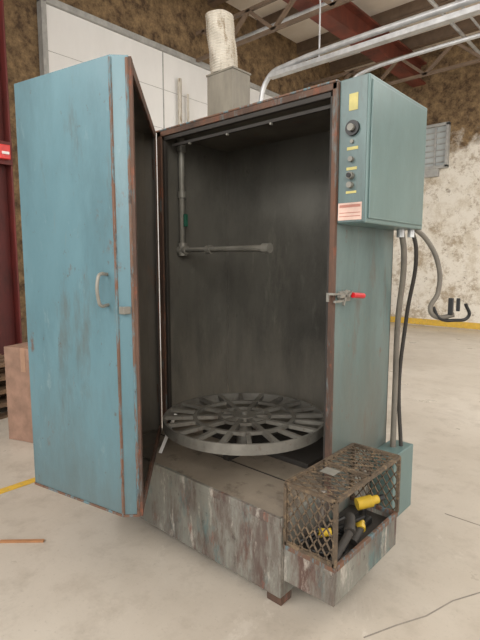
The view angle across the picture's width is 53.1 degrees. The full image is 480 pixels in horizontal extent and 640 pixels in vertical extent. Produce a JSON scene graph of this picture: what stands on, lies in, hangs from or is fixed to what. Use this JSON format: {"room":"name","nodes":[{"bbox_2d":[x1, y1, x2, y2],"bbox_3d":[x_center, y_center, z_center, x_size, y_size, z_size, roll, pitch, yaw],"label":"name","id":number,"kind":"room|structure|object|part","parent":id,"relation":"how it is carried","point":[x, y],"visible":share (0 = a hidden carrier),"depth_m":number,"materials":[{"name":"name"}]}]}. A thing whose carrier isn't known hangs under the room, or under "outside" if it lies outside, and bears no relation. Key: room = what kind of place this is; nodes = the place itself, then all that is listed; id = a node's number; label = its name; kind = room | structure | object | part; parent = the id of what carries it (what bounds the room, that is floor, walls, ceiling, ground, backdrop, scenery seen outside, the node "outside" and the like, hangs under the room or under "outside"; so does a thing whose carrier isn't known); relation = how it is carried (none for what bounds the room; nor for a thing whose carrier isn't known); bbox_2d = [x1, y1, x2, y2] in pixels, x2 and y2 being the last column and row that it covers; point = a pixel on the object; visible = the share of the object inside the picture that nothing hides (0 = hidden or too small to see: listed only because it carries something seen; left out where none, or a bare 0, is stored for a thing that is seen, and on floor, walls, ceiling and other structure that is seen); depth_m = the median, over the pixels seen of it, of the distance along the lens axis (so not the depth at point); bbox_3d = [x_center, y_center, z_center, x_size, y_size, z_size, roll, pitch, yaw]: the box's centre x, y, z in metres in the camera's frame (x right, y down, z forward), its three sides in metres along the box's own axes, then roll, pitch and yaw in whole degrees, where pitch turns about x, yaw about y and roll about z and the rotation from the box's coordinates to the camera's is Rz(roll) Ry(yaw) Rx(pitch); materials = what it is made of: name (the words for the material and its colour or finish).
{"room":"workshop","nodes":[
{"label":"workshop","id":0,"kind":"room"},
{"bbox_2d":[14,54,127,85],"bbox_3d":[-0.578,-1.075,2.361,0.920,0.008,0.904,6,9,41],"label":"door edge","id":1,"kind":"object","parent":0,"point":[111,55],"depth_m":1.94,"materials":[{"name":"metal"}]},
{"bbox_2d":[119,307,130,313],"bbox_3d":[-0.468,-0.039,1.952,0.036,0.030,0.036,6,9,41],"label":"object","id":2,"kind":"structure","parent":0,"point":[122,310],"depth_m":1.94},
{"bbox_2d":[4,0,346,342],"bbox_3d":[-3.516,-2.295,5.657,0.200,6.200,19.000,6,9,41],"label":"wall","id":3,"kind":"structure","parent":0,"point":[173,24],"depth_m":7.64,"materials":[{"name":"paint"}]},
{"bbox_2d":[36,0,279,96],"bbox_3d":[0.020,-2.109,9.406,0.120,4.929,7.870,6,9,41],"label":"track","id":4,"kind":"object","parent":3,"relation":"attached to","point":[41,4],"visible":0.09,"depth_m":6.65,"materials":[{"name":"metal"}]},
{"bbox_2d":[46,4,272,350],"bbox_3d":[0.024,-2.075,9.454,0.070,4.849,7.800,6,9,41],"label":"panel","id":5,"kind":"object","parent":4,"relation":"attached to","point":[69,35],"visible":0.09,"depth_m":7.52,"materials":[{"name":"white paint"}]},
{"bbox_2d":[48,50,204,278],"bbox_3d":[0.053,-2.072,9.428,0.006,4.849,7.800,6,9,41],"label":"seams","id":6,"kind":"object","parent":5,"relation":"attached to","point":[48,50],"visible":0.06,"depth_m":7.76,"materials":[{"name":"grey metal"}]},
{"bbox_2d":[226,152,228,407],"bbox_3d":[-0.089,-0.252,3.459,0.012,1.850,0.010,6,9,41],"label":"seam","id":7,"kind":"object","parent":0,"point":[226,152],"depth_m":3.45,"materials":[{"name":"grey metal"}]},
{"bbox_2d":[207,68,249,115],"bbox_3d":[-0.072,-1.342,3.017,0.220,0.380,0.160,6,9,41],"label":"exhaust plenum","id":8,"kind":"object","parent":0,"point":[229,89],"depth_m":2.94,"materials":[{"name":"metal"}]},
{"bbox_2d":[0,323,479,639],"bbox_3d":[1.886,1.411,1.233,14.700,0.103,19.000,6,9,41],"label":"floor","id":9,"kind":"structure","parent":0,"point":[96,573],"depth_m":2.39,"materials":[{"name":"concrete"}]},
{"bbox_2d":[0,354,7,419],"bbox_3d":[-2.786,0.676,4.738,1.020,0.520,1.000,4,8,30],"label":"pallet stack","id":10,"kind":"object","parent":9,"relation":"on","point":[3,395],"visible":0.16,"depth_m":4.69,"materials":[{"name":"brown wood"}]},
{"bbox_2d":[0,0,21,354],"bbox_3d":[-2.873,-2.283,5.551,0.400,6.200,0.400,6,9,41],"label":"h-section","id":11,"kind":"object","parent":9,"relation":"on","point":[10,310],"visible":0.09,"depth_m":5.74,"materials":[{"name":"red metal"}]},
{"bbox_2d":[0,140,12,165],"bbox_3d":[-2.718,-1.920,5.469,0.093,0.260,0.280,6,9,41],"label":"alarm pull station","id":12,"kind":"object","parent":11,"relation":"attached to","point":[6,157],"visible":1,"depth_m":5.50,"materials":[{"name":"red plastic"}]},
{"bbox_2d":[4,342,32,442],"bbox_3d":[-1.702,0.605,4.154,0.420,0.801,0.402,3,7,22],"label":"cardboard box","id":13,"kind":"object","parent":9,"relation":"on","point":[16,356],"visible":0.37,"depth_m":4.00,"materials":[{"name":"brown cardboard"}]},
{"bbox_2d":[0,539,44,542],"bbox_3d":[-1.175,1.192,2.588,0.234,0.010,0.018,0,7,-1],"label":"wood splinter","id":14,"kind":"object","parent":9,"relation":"on","point":[5,540],"visible":1,"depth_m":2.58,"materials":[{"name":"brown wood"}]},
{"bbox_2d":[177,78,188,124],"bbox_3d":[-0.943,-1.752,8.245,0.070,4.499,0.235,6,9,41],"label":"conduit","id":15,"kind":"object","parent":9,"relation":"on","point":[179,80],"visible":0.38,"depth_m":7.94,"materials":[{"name":"metal"}]},
{"bbox_2d":[140,464,370,597],"bbox_3d":[0.042,0.939,2.839,1.250,0.354,1.000,6,9,41],"label":"base","id":16,"kind":"object","parent":9,"relation":"on","point":[251,547],"visible":0.24,"depth_m":2.29,"materials":[{"name":"grey metal"}]},
{"bbox_2d":[14,57,136,513],"bbox_3d":[-0.750,-0.147,2.466,0.550,1.860,1.085,-1,7,-5],"label":"door","id":17,"kind":"structure","parent":16,"relation":"on","point":[63,119],"depth_m":2.06,"materials":[{"name":"blue metal"}]},
{"bbox_2d":[34,482,139,516],"bbox_3d":[-0.718,0.820,2.213,0.637,0.010,0.169,6,9,41],"label":"door bottom weld","id":18,"kind":"object","parent":17,"relation":"attached to","point":[84,501],"depth_m":2.16,"materials":[{"name":"grey metal"}]},
{"bbox_2d":[95,272,108,307],"bbox_3d":[-0.559,-0.121,1.942,0.024,0.146,0.065,6,9,41],"label":"door handle","id":19,"kind":"object","parent":17,"relation":"attached to","point":[101,273],"depth_m":1.92,"materials":[{"name":"silver metal"}]},
{"bbox_2d":[108,56,139,515],"bbox_3d":[-0.467,-0.085,1.950,0.057,1.860,0.058,6,9,41],"label":"door corner weld","id":20,"kind":"structure","parent":17,"relation":"attached to","point":[109,58],"depth_m":1.94,"materials":[{"name":"metal"}]},
{"bbox_2d":[128,56,143,515],"bbox_3d":[-0.425,-0.087,1.972,0.040,1.866,0.038,6,9,41],"label":"rim","id":21,"kind":"object","parent":17,"relation":"attached to","point":[130,62],"depth_m":1.95,"materials":[{"name":"metal"}]},
{"bbox_2d":[133,84,150,132],"bbox_3d":[-0.575,-1.067,2.362,0.897,0.007,0.884,6,9,41],"label":"liner","id":22,"kind":"object","parent":17,"relation":"attached to","point":[141,125],"depth_m":2.60,"materials":[{"name":"black metal"}]},
{"bbox_2d":[133,64,154,137],"bbox_3d":[-0.470,-1.050,2.379,0.012,0.045,1.000,-1,7,-5],"label":"rim","id":23,"kind":"object","parent":17,"relation":"attached to","point":[136,83],"visible":0.79,"depth_m":2.25,"materials":[{"name":"brown metal"}]},
{"bbox_2d":[134,131,158,430],"bbox_3d":[-0.576,-0.148,2.473,0.908,1.860,0.894,6,9,41],"label":"liner","id":24,"kind":"object","parent":17,"relation":"attached to","point":[143,141],"depth_m":2.99,"materials":[{"name":"grey metal"}]},
{"bbox_2d":[144,424,160,507],"bbox_3d":[-0.470,0.751,2.597,0.012,0.045,1.000,-1,7,-5],"label":"rim","id":25,"kind":"object","parent":17,"relation":"attached to","point":[149,474],"visible":0.79,"depth_m":2.48,"materials":[{"name":"metal"}]},
{"bbox_2d":[152,159,157,401],"bbox_3d":[-0.525,-0.224,3.023,0.028,1.520,0.028,6,9,41],"label":"door hinges","id":26,"kind":"object","parent":17,"relation":"attached to","point":[152,159],"depth_m":3.01,"materials":[{"name":"metal"}]},
{"bbox_2d":[153,137,160,425],"bbox_3d":[-0.514,-0.207,2.965,0.024,1.860,0.023,6,9,41],"label":"door gasket","id":27,"kind":"structure","parent":17,"relation":"attached to","point":[153,137],"depth_m":2.95,"materials":[{"name":"black rubber"}]},
{"bbox_2d":[155,131,161,429],"bbox_3d":[-0.515,-0.212,3.005,0.012,1.860,0.045,-1,7,-5],"label":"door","id":28,"kind":"structure","parent":17,"relation":"attached to","point":[155,131],"depth_m":2.99,"materials":[{"name":"metal"}]},
{"bbox_2d":[157,82,340,487],"bbox_3d":[-0.021,-0.146,2.626,1.186,1.840,0.025,6,9,41],"label":"door frame","id":29,"kind":"structure","parent":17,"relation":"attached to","point":[329,95],"depth_m":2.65,"materials":[{"name":"metal"}]},
{"bbox_2d":[172,104,330,146],"bbox_3d":[0.010,-1.012,2.538,1.110,0.016,0.016,6,9,41],"label":"conduit","id":30,"kind":"object","parent":29,"relation":"attached to","point":[327,107],"visible":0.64,"depth_m":2.46,"materials":[{"name":"metal"}]},
{"bbox_2d":[142,429,157,488],"bbox_3d":[-0.750,0.780,2.578,0.550,0.008,1.085,-1,7,-5],"label":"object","id":31,"kind":"structure","parent":16,"relation":"on","point":[148,440],"depth_m":2.81,"materials":[{"name":"paint"}]},
{"bbox_2d":[159,413,176,452],"bbox_3d":[-0.418,0.657,2.794,0.020,0.178,0.183,3,7,22],"label":"stay","id":32,"kind":"object","parent":16,"relation":"on","point":[172,421],"depth_m":2.76,"materials":[{"name":"silver metal"}]},
{"bbox_2d":[161,434,285,480],"bbox_3d":[-0.083,0.772,2.678,1.150,0.004,0.005,6,9,41],"label":"base seam","id":33,"kind":"object","parent":16,"relation":"attached to","point":[161,434],"depth_m":2.55,"materials":[{"name":"black metal"}]},
{"bbox_2d":[143,428,331,527],"bbox_3d":[-0.160,0.794,2.594,1.262,0.040,0.406,6,9,41],"label":"base lip","id":34,"kind":"object","parent":16,"relation":"attached to","point":[273,519],"depth_m":2.23,"materials":[{"name":"grey metal"}]},
{"bbox_2d":[163,393,323,455],"bbox_3d":[0.025,0.641,2.757,0.920,0.245,0.920,6,9,41],"label":"turntable","id":35,"kind":"object","parent":16,"relation":"on","point":[243,418],"visible":0.99,"depth_m":2.63,"materials":[{"name":"metal"}]},
{"bbox_2d":[176,99,330,151],"bbox_3d":[0.173,-1.102,2.740,1.226,0.006,0.583,6,9,41],"label":"liner","id":36,"kind":"object","parent":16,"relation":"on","point":[319,122],"visible":0.43,"depth_m":2.80,"materials":[{"name":"black metal"}]},
{"bbox_2d":[167,139,226,421],"bbox_3d":[-0.282,-0.231,3.255,0.006,1.858,0.583,6,9,41],"label":"liner","id":37,"kind":"object","parent":36,"relation":"attached to","point":[198,280],"visible":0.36,"depth_m":3.24,"materials":[{"name":"grey metal"}]},
{"bbox_2d":[176,138,272,255],"bbox_3d":[-0.113,-0.742,2.802,0.740,0.720,0.054,6,9,41],"label":"fittings","id":38,"kind":"object","parent":36,"relation":"attached to","point":[264,247],"visible":0.88,"depth_m":2.97,"materials":[{"name":"grey metal"}]},
{"bbox_2d":[178,152,260,251],"bbox_3d":[-0.116,-0.720,2.808,0.709,0.644,0.039,6,9,41],"label":"spray riser","id":39,"kind":"object","parent":38,"relation":"attached to","point":[247,248],"depth_m":2.99,"materials":[{"name":"grey metal"}]},
{"bbox_3d":[-0.341,-0.626,3.016,0.015,0.080,0.030,6,9,41],"label":"valve handle","id":40,"kind":"part","parent":39,"relation":"part of","materials":[{"name":"green plastic"}]},
{"bbox_2d":[228,131,329,428],"bbox_3d":[0.365,-0.208,3.065,1.226,1.858,0.006,6,9,41],"label":"liner","id":41,"kind":"object","parent":36,"relation":"attached to","point":[278,192],"visible":0.5,"depth_m":3.14,"materials":[{"name":"grey metal"}]},
{"bbox_3d":[0.175,-1.111,2.742,1.250,0.012,0.600,6,9,41],"label":"shell","id":42,"kind":"object","parent":36,"relation":"on","visible":0},
{"bbox_2d":[206,66,250,76],"bbox_3d":[-0.072,-1.343,3.017,0.240,0.382,0.180,6,9,41],"label":"flange","id":43,"kind":"object","parent":42,"relation":"on","point":[230,67],"visible":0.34,"depth_m":2.92,"materials":[{"name":"grey metal"}]},
{"bbox_2d":[205,9,237,72],"bbox_3d":[-0.113,-1.712,2.996,0.228,0.360,0.182,6,9,41],"label":"duct","id":44,"kind":"object","parent":43,"relation":"on","point":[220,28],"visible":0.92,"depth_m":2.92,"materials":[{"name":"metal"}]},
{"bbox_2d":[156,79,340,132],"bbox_3d":[-0.035,-1.095,2.515,1.260,0.010,0.038,6,9,41],"label":"bar","id":45,"kind":"object","parent":42,"relation":"attached to","point":[335,80],"visible":0.64,"depth_m":2.39,"materials":[{"name":"paint"}]},
{"bbox_2d":[155,411,367,516],"bbox_3d":[0.042,0.760,2.818,1.250,0.006,1.000,6,9,41],"label":"deck","id":46,"kind":"object","parent":16,"relation":"on","point":[263,491],"depth_m":2.50,"materials":[{"name":"metal"}]},
{"bbox_2d":[203,423,322,468],"bbox_3d":[0.194,0.727,2.947,0.800,0.030,0.400,6,9,41],"label":"pan","id":47,"kind":"object","parent":16,"relation":"in","point":[305,457],"depth_m":2.72,"materials":[{"name":"black metal"}]},
{"bbox_2d":[283,496,397,573],"bbox_3d":[0.476,0.955,2.192,0.255,0.022,0.588,6,9,41],"label":"tray","id":48,"kind":"object","parent":16,"relation":"attached to","point":[388,520],"visible":0.91,"depth_m":2.05,"materials":[{"name":"brown metal"}]},
{"bbox_2d":[284,549,334,606],"bbox_3d":[0.283,1.064,1.992,0.249,0.150,0.006,6,9,41],"label":"tray","id":49,"kind":"object","parent":48,"relation":"attached to","point":[303,574],"visible":1,"depth_m":1.98,"materials":[{"name":"paint"}]},
{"bbox_2d":[300,512,365,561],"bbox_3d":[0.417,0.913,2.110,0.202,0.168,0.323,6,9,41],"label":"gun","id":50,"kind":"object","parent":48,"relation":"on","point":[352,529],"visible":0.64,"depth_m":2.06,"materials":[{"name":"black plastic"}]},
{"bbox_2d":[283,443,400,568],"bbox_3d":[0.477,0.804,2.173,0.255,0.282,0.595,6,9,41],"label":"guard frame","id":51,"kind":"object","parent":48,"relation":"on","point":[397,458],"visible":0.98,"depth_m":2.03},
{"bbox_2d":[334,517,396,605],"bbox_3d":[0.567,1.047,2.127,0.006,0.150,0.573,6,9,41],"label":"tray","id":52,"kind":"object","parent":48,"relation":"attached to","point":[353,571],"visible":0.88,"depth_m":2.09,"materials":[{"name":"paint"}]},
{"bbox_2d":[354,494,384,527],"bbox_3d":[0.605,0.900,2.297,0.155,0.147,0.098,-4,8,-31],"label":"cordless drill","id":53,"kind":"object","parent":48,"relation":"on","point":[362,503],"visible":0.78,"depth_m":2.26,"materials":[{"name":"yellow plastic"}]},
{"bbox_2d":[331,87,393,486],"bbox_3d":[0.636,-0.139,2.443,0.012,1.870,0.600,6,9,41],"label":"shell","id":54,"kind":"object","parent":16,"relation":"on","point":[364,256],"visible":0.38,"depth_m":2.44,"materials":[{"name":"teal paint"}]},
{"bbox_2d":[326,290,352,305],"bbox_3d":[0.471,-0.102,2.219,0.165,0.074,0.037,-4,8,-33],"label":"clamp","id":55,"kind":"object","parent":54,"relation":"attached to","point":[343,301],"visible":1,"depth_m":2.21,"materials":[{"name":"silver metal"}]},
{"bbox_2d":[351,292,365,297],"bbox_3d":[0.563,-0.117,2.286,0.036,0.033,0.089,6,9,41],"label":"grip","id":56,"kind":"object","parent":55,"relation":"attached to","point":[354,295],"depth_m":2.27,"materials":[{"name":"red plastic"}]},
{"bbox_2d":[337,73,426,230],"bbox_3d":[0.704,-0.765,2.329,0.140,0.620,0.646,6,9,41],"label":"control box","id":57,"kind":"object","parent":54,"relation":"attached to","point":[368,222],"depth_m":2.09,"materials":[{"name":"teal paint"}]},
{"bbox_2d":[338,202,361,220],"bbox_3d":[0.485,-0.481,2.123,0.116,0.075,0.002,6,9,41],"label":"warning label","id":58,"kind":"object","parent":57,"relation":"attached to","point":[358,210],"visible":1,"depth_m":2.12,"materials":[{"name":"white paper"}]},
{"bbox_2d":[339,204,359,216],"bbox_3d":[0.485,-0.484,2.122,0.103,0.052,0.002,6,9,41],"label":"print","id":59,"kind":"object","parent":58,"relation":"attached to","point":[350,205],"depth_m":2.12},
{"bbox_2d":[346,172,354,187],"bbox_3d":[0.487,-0.609,2.091,0.039,0.066,0.024,6,9,41],"label":"switches","id":60,"kind":"object","parent":57,"relation":"attached to","point":[349,184],"depth_m":2.09,"materials":[{"name":"silver metal"}]},
{"bbox_2d":[348,156,353,161],"bbox_3d":[0.487,-0.696,2.081,0.025,0.023,0.024,6,9,41],"label":"switches","id":61,"kind":"object","parent":57,"relation":"attached to","point":[350,158],"depth_m":2.08,"materials":[{"name":"silver metal"}]},
{"bbox_2d":[346,92,357,193],"bbox_3d":[0.489,-0.766,2.085,0.053,0.420,0.002,6,9,41],"label":"tags","id":62,"kind":"object","parent":57,"relation":"attached to","point":[353,98],"visible":1,"depth_m":2.07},
{"bbox_3d":[0.490,-0.737,2.093,0.130,0.610,0.006,6,9,41],"label":"control panel edge","id":63,"kind":"part","parent":57,"relation":"part of","materials":[{"name":"teal metal"}]},
{"bbox_2d":[345,120,359,135],"bbox_3d":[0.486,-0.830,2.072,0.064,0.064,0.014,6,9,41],"label":"knob","id":64,"kind":"object","parent":57,"relation":"attached to","point":[355,131],"visible":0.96,"depth_m":2.06,"materials":[{"name":"black plastic"}]},
{"bbox_2d":[368,79,426,225],"bbox_3d":[0.761,-0.759,2.283,0.006,0.580,0.600,6,9,41],"label":"control box cover","id":65,"kind":"object","parent":57,"relation":"attached to","point":[398,125],"depth_m":2.24,"materials":[{"name":"teal metal"}]},
{"bbox_2d":[390,234,406,447],"bbox_3d":[0.883,0.111,2.670,0.054,1.228,0.151,2,7,19],"label":"hose","id":66,"kind":"object","parent":57,"relation":"attached to","point":[403,245],"visible":0.92,"depth_m":2.70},
{"bbox_2d":[397,229,414,237],"bbox_3d":[0.879,-0.469,2.548,0.094,0.060,0.040,0,7,-3],"label":"fittings","id":67,"kind":"object","parent":57,"relation":"attached to","point":[400,233],"visible":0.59,"depth_m":2.54,"materials":[{"name":"metal"}]},
{"bbox_2d":[397,235,417,446],"bbox_3d":[0.935,0.108,2.684,0.070,1.227,0.153,1,7,4],"label":"hose","id":68,"kind":"object","parent":57,"relation":"attached to","point":[414,238],"visible":0.91,"depth_m":2.72,"materials":[{"name":"rubber"}]},
{"bbox_2d":[415,230,454,319],"bbox_3d":[1.032,-0.249,2.563,0.236,0.500,0.047,2,7,13],"label":"cord","id":69,"kind":"object","parent":57,"relation":"hanging from","point":[420,233],"visible":0.94,"depth_m":2.56,"materials":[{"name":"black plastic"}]},
{"bbox_2d":[448,298,460,314],"bbox_3d":[1.136,-0.071,2.547,0.059,0.090,0.024,3,8,26],"label":"plug","id":70,"kind":"object","parent":69,"relation":"attached to","point":[450,300],"visible":1,"depth_m":2.54,"materials":[{"name":"black plastic"}]},
{"bbox_2d":[385,230,393,441],"bbox_3d":[0.371,-0.215,3.071,1.250,1.870,0.012,6,9,41],"label":"shell","id":71,"kind":"object","parent":16,"relation":"on","point":[393,230],"visible":0.1,"depth_m":2.70,"materials":[{"name":"teal paint"}]},
{"bbox_2d":[370,440,412,516],"bbox_3d":[0.856,0.896,2.708,0.130,0.370,0.260,6,9,41],"label":"housing","id":72,"kind":"object","parent":16,"relation":"attached to","point":[406,451],"visible":0.46,"depth_m":2.66,"materials":[{"name":"teal paint"}]},
{"bbox_2d":[267,589,291,605],"bbox_3d":[0.042,1.140,2.864,1.230,0.050,0.960,6,9,41],"label":"base feet","id":73,"kind":"object","parent":9,"relation":"on","point":[280,601],"depth_m":2.13,"materials":[{"name":"brown metal"}]},
{"bbox_2d":[445,513,479,525],"bbox_3d":[4.452,1.508,0.018,8.650,0.001,0.008,6,9,41],"label":"joint","id":74,"kind":"object","parent":9,"relation":"on","point":[445,513],"visible":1,"depth_m":2.81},
{"bbox_2d":[223,428,288,460],"bbox_3d":[0.122,0.730,2.877,0.040,0.040,0.600,6,9,41],"label":"support","id":75,"kind":"object","parent":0,"point":[226,457],"depth_m":2.83,"materials":[{"name":"black metal"}]},
{"bbox_2d":[320,467,340,475],"bbox_3d":[0.398,0.668,2.120,0.070,0.002,0.060,6,9,41],"label":"tag","id":76,"kind":"object","parent":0,"point":[327,470],"depth_m":2.12,"materials":[{"name":"beige paper"}]},
{"bbox_2d":[287,445,396,560],"bbox_3d":[0.477,0.807,2.174,0.245,0.279,0.586,6,9,41],"label":"guard mesh","id":77,"kind":"object","parent":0,"point":[371,464],"depth_m":2.04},
{"bbox_2d":[298,504,386,559],"bbox_3d":[0.475,0.990,2.198,0.232,0.006,0.564,6,9,41],"label":"shelf","id":78,"kind":"object","parent":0,"point":[377,519],"depth_m":2.27,"materials":[{"name":"black metal"}]},
{"bbox_2d":[207,0,479,73],"bbox_3d":[2.549,-4.772,1.233,14.300,0.220,14.990,6,9,41],"label":"ceiling","id":79,"kind":"structure","parent":0,"point":[409,9],"depth_m":9.63,"materials":[{"name":"metal"}]},
{"bbox_2d":[196,0,479,86],"bbox_3d":[5.573,-4.200,4.666,14.050,0.470,3.250,6,9,41],"label":"truss","id":80,"kind":"object","parent":79,"relation":"attached to","point":[243,14],"visible":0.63,"depth_m":7.57,"materials":[{"name":"metal"}]},
{"bbox_2d":[283,0,426,86],"bbox_3d":[-2.167,-4.750,4.008,0.300,0.470,18.800,6,9,41],"label":"beam","id":81,"kind":"structure","parent":79,"relation":"attached to","point":[347,20],"depth_m":8.83,"materials":[{"name":"red metal"}]},
{"bbox_2d":[235,0,479,53],"bbox_3d":[5.366,-4.595,5.264,12.874,0.060,8.869,2,7,16],"label":"conduit","id":82,"kind":"object","parent":81,"relation":"hanging from","point":[433,3],"visible":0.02,"depth_m":7.96,"materials":[{"name":"metal"}]},
{"bbox_2d":[259,0,479,100],"bbox_3d":[2.319,-3.168,3.709,5.666,4.000,0.138,6,9,41],"label":"conduit pipes","id":83,"kind":"object","parent":79,"relation":"hanging from","point":[297,64],"visible":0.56,"depth_m":4.57,"materials":[{"name":"metal"}]},
{"bbox_2d":[350,500,390,516],"bbox_3d":[0.474,1.037,2.210,0.242,0.150,0.572,6,9,41],"label":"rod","id":84,"kind":"structure","parent":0,"point":[376,511],"depth_m":2.39,"materials":[{"name":"paint"}]},
{"bbox_2d":[350,38,479,329],"bbox_3d":[8.156,-2.555,7.808,14.300,6.200,0.200,6,9,41],"label":"wall","id":85,"kind":"structure","parent":0,"point":[451,200],"depth_m":10.74,"materials":[{"name":"paint"}]},
{"bbox_2d":[390,316,479,329],"bbox_3d":[8.082,0.443,8.088,14.300,0.140,0.020,6,9,41],"label":"baseboard","id":86,"kind":"structure","parent":85,"relation":"attached to","point":[467,325],"depth_m":11.14,"materials":[{"name":"yellow paint"}]},
{"bbox_2d":[425,126,445,166],"bbox_3d":[4.425,-3.905,10.848,0.500,0.850,0.020,6,9,41],"label":"glass","id":87,"kind":"object","parent":85,"relation":"attached to","point":[443,128],"visible":0.64,"depth_m":10.84,"materials":[{"name":"grey"}]},
{"bbox_2d":[424,121,450,177],"bbox_3d":[4.398,-3.817,10.828,0.600,1.140,0.120,6,9,41],"label":"frame","id":88,"kind":"object","parent":85,"relation":"attached to","point":[431,171],"visible":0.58,"depth_m":10.77,"materials":[{"name":"grey metal"}]},
{"bbox_2d":[433,303,470,321],"bbox_3d":[1.129,-0.039,2.566,0.172,0.103,0.119,6,9,41],"label":"lead","id":89,"kind":"object","parent":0,"point":[467,317],"depth_m":2.56,"materials":[{"name":"black rubber"}]}
]}

